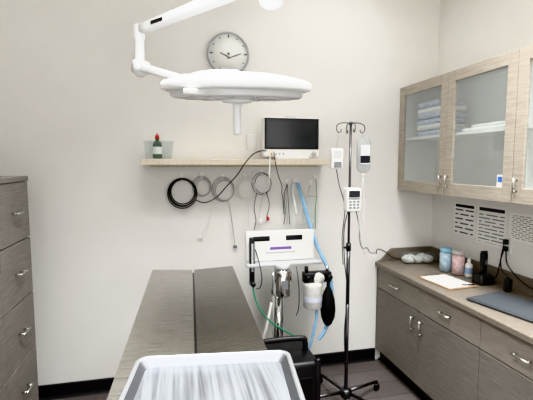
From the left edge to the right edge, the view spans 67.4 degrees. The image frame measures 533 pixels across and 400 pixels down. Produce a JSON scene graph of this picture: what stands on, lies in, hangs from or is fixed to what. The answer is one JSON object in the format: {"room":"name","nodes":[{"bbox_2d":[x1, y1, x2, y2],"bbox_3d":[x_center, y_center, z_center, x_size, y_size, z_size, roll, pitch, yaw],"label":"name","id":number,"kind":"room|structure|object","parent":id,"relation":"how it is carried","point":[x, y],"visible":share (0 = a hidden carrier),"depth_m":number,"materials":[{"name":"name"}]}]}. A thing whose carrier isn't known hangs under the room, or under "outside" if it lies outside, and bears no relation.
{"room":"veterinary operating room","nodes":[
{"label":"veterinary operating room","id":0,"kind":"room"},
{"bbox_2d":[0,0,439,385],"bbox_3d":[-0.337,-0.182,3.100,3.840,3.200,0.100,-1,5,-13],"label":"wall","id":1,"kind":"structure","parent":0,"point":[76,120],"depth_m":2.97,"materials":[{"name":"paint"}]},
{"bbox_2d":[38,348,375,399],"bbox_3d":[-0.576,1.370,3.120,3.117,0.105,0.026,-1,5,-13],"label":"baseboard","id":2,"kind":"structure","parent":1,"relation":"attached to","point":[103,385],"depth_m":2.96,"materials":[{"name":"black rubber"}]},
{"bbox_2d":[207,32,248,71],"bbox_3d":[-0.282,-1.081,2.959,0.312,0.312,0.036,-1,5,-13],"label":"wall clock","id":3,"kind":"object","parent":1,"relation":"attached to","point":[225,50],"visible":0.9,"depth_m":2.95,"materials":[{"name":"brushed metal"},{"name":"white clock face"},{"name":"glass"}]},
{"bbox_2d":[141,159,329,166],"bbox_3d":[-0.196,-0.270,2.938,1.375,0.055,0.258,-1,5,-13],"label":"wall shelf","id":4,"kind":"object","parent":1,"relation":"attached to","point":[153,162],"depth_m":2.84,"materials":[{"name":"beige wood"}]},
{"bbox_2d":[262,116,321,158],"bbox_3d":[0.191,-0.466,3.021,0.454,0.319,0.160,-1,5,-13],"label":"patient monitor","id":5,"kind":"object","parent":4,"relation":"on","point":[288,137],"visible":0.97,"depth_m":2.97,"materials":[{"name":"white plastic"}]},
{"bbox_2d":[55,359,420,399],"bbox_3d":[0.164,1.658,1.091,3.840,0.100,4.550,-1,5,-13],"label":"floor","id":6,"kind":"structure","parent":0,"point":[391,387],"depth_m":3.10,"materials":[{"name":"plastic"}]},
{"bbox_2d":[0,176,38,399],"bbox_3d":[-1.548,0.731,1.743,0.631,1.627,1.330,-1,5,-13],"label":"tall cabinet","id":7,"kind":"object","parent":6,"relation":"on","point":[18,356],"visible":1,"depth_m":2.18,"materials":[{"name":"laminate"}]},
{"bbox_2d":[107,266,266,399],"bbox_3d":[-0.340,1.025,1.931,0.524,1.008,1.600,-1,5,-11],"label":"table","id":8,"kind":"object","parent":6,"relation":"on","point":[207,310],"visible":0.66,"depth_m":1.80,"materials":[{"name":"grey wood"}]},
{"bbox_2d":[118,350,304,399],"bbox_3d":[-0.163,0.568,1.218,0.528,0.030,0.384,-1,5,-6],"label":"tray","id":9,"kind":"object","parent":8,"relation":"on","point":[267,374],"visible":1,"depth_m":1.28,"materials":[{"name":"metal"}]},
{"bbox_2d":[245,179,335,348],"bbox_3d":[0.162,0.642,2.977,0.664,1.579,0.505,-1,5,-13],"label":"machine","id":10,"kind":"object","parent":6,"relation":"on","point":[267,246],"visible":0.84,"depth_m":2.90,"materials":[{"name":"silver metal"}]},
{"bbox_2d":[263,335,320,399],"bbox_3d":[0.094,1.139,2.328,0.356,0.708,0.306,-1,5,-13],"label":"oxygen concentrator","id":11,"kind":"object","parent":6,"relation":"on","point":[307,367],"visible":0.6,"depth_m":2.21,"materials":[{"name":"black plastic"}]},
{"bbox_2d":[320,121,379,399],"bbox_3d":[0.530,0.469,2.710,0.730,1.974,0.727,-1,5,-13],"label":"pole","id":12,"kind":"object","parent":6,"relation":"on","point":[351,196],"visible":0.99,"depth_m":2.63,"materials":[{"name":"grey metal"}]},
{"bbox_2d":[375,246,532,399],"bbox_3d":[1.629,1.073,1.556,0.549,0.979,3.997,-1,5,-13],"label":"base cabinet","id":13,"kind":"object","parent":6,"relation":"on","point":[441,344],"visible":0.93,"depth_m":2.60,"materials":[{"name":"beige laminate"}]},
{"bbox_2d":[402,253,433,262],"bbox_3d":[1.266,0.481,3.341,0.292,0.088,0.152,-1,5,-13],"label":"cotton balls","id":14,"kind":"object","parent":13,"relation":"on","point":[421,257],"visible":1,"depth_m":3.30,"materials":[{"name":"white fabric"}]},
{"bbox_2d":[439,247,452,271],"bbox_3d":[1.384,0.458,3.085,0.092,0.180,0.092,-1,5,-13],"label":"jar","id":15,"kind":"object","parent":13,"relation":"on","point":[445,255],"visible":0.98,"depth_m":3.05,"materials":[{"name":"blue glass"}]},
{"bbox_2d":[417,273,477,289],"bbox_3d":[1.262,0.565,2.802,0.235,0.018,0.325,-2,5,-18],"label":"clipboard","id":16,"kind":"object","parent":13,"relation":"on","point":[443,280],"visible":1,"depth_m":2.79,"materials":[{"name":"brown"}]},
{"bbox_2d":[376,235,532,289],"bbox_3d":[1.281,0.416,2.667,0.703,0.337,1.501,-1,5,-13],"label":"cords","id":17,"kind":"object","parent":13,"relation":"on","point":[507,241],"visible":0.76,"depth_m":2.69,"materials":[{"name":"black plastic"}]},
{"bbox_2d":[452,249,465,274],"bbox_3d":[1.437,0.466,2.995,0.092,0.180,0.092,-1,5,-13],"label":"jar","id":18,"kind":"object","parent":13,"relation":"on","point":[458,259],"visible":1,"depth_m":2.96,"materials":[{"name":"pink glass"}]},
{"bbox_2d":[464,258,472,277],"bbox_3d":[1.481,0.491,2.925,0.053,0.143,0.053,-1,5,-13],"label":"bottle","id":19,"kind":"object","parent":13,"relation":"on","point":[468,266],"visible":1,"depth_m":2.91,"materials":[{"name":"white plastic"}]},
{"bbox_2d":[471,250,494,285],"bbox_3d":[1.502,0.463,2.760,0.126,0.228,0.102,-1,5,-13],"label":"charger","id":20,"kind":"object","parent":13,"relation":"on","point":[481,278],"visible":1,"depth_m":2.74,"materials":[{"name":"black plastic"}]},
{"bbox_2d":[466,291,532,322],"bbox_3d":[1.457,0.614,2.256,0.300,0.018,0.520,-2,6,-25],"label":"mat","id":21,"kind":"object","parent":13,"relation":"on","point":[512,305],"visible":1,"depth_m":2.32,"materials":[{"name":"grey rubber"}]},
{"bbox_2d":[503,276,512,291],"bbox_3d":[1.558,0.543,2.580,0.045,0.099,0.040,-1,5,-13],"label":"power adapter","id":22,"kind":"object","parent":13,"relation":"on","point":[507,285],"visible":1,"depth_m":2.56,"materials":[{"name":"black plastic"}]},
{"bbox_2d":[167,134,316,247],"bbox_3d":[-0.127,-0.053,2.950,1.182,0.871,0.302,-1,5,-13],"label":"cables","id":23,"kind":"object","parent":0,"point":[255,179],"depth_m":3.05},
{"bbox_3d":[-0.755,-0.350,2.807,0.208,0.126,0.156,-1,5,-13],"label":"clear bin","id":24,"kind":"object","parent":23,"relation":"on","visible":0},
{"bbox_2d":[153,133,161,157],"bbox_3d":[-0.765,-0.380,2.802,0.065,0.175,0.065,-1,5,-13],"label":"bottle","id":25,"kind":"object","parent":24,"relation":"in","point":[157,145],"visible":1,"depth_m":2.78,"materials":[{"name":"green glass"}]},
{"bbox_2d":[431,0,532,278],"bbox_3d":[1.997,-0.019,1.311,0.100,3.200,4.450,-1,5,-13],"label":"wall","id":26,"kind":"structure","parent":0,"point":[471,32],"depth_m":2.93,"materials":[{"name":"paint"}]},
{"bbox_2d":[453,202,475,237],"bbox_3d":[1.535,0.150,3.103,0.002,0.246,0.234,-1,5,-13],"label":"sign","id":27,"kind":"object","parent":26,"relation":"attached to","point":[464,214],"visible":1,"depth_m":3.10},
{"bbox_2d":[397,44,532,205],"bbox_3d":[1.530,-0.404,2.233,0.376,0.844,2.377,-1,5,-13],"label":"upper cabinet","id":28,"kind":"object","parent":26,"relation":"attached to","point":[465,132],"visible":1,"depth_m":2.79,"materials":[{"name":"laminate"}]},
{"bbox_2d":[476,205,507,247],"bbox_3d":[1.596,0.187,2.842,0.002,0.277,0.272,-1,5,-13],"label":"sign","id":29,"kind":"object","parent":26,"relation":"attached to","point":[491,221],"visible":0.86,"depth_m":2.84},
{"bbox_2d":[508,212,532,244],"bbox_3d":[1.664,0.186,2.544,0.002,0.188,0.296,-1,5,-13],"label":"sign","id":30,"kind":"object","parent":26,"relation":"attached to","point":[520,225],"visible":1,"depth_m":2.59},
{"bbox_3d":[0.164,-1.628,0.791,3.840,0.100,4.550,-1,5,-13],"label":"ceiling","id":31,"kind":"structure","parent":0,"visible":0},
{"bbox_2d":[131,0,310,134],"bbox_3d":[-0.246,-0.984,1.879,0.622,1.378,1.210,-2,6,-25],"label":"light","id":32,"kind":"object","parent":31,"relation":"attached to","point":[236,88],"visible":1,"depth_m":1.51,"materials":[{"name":"white plastic"}]}
]}

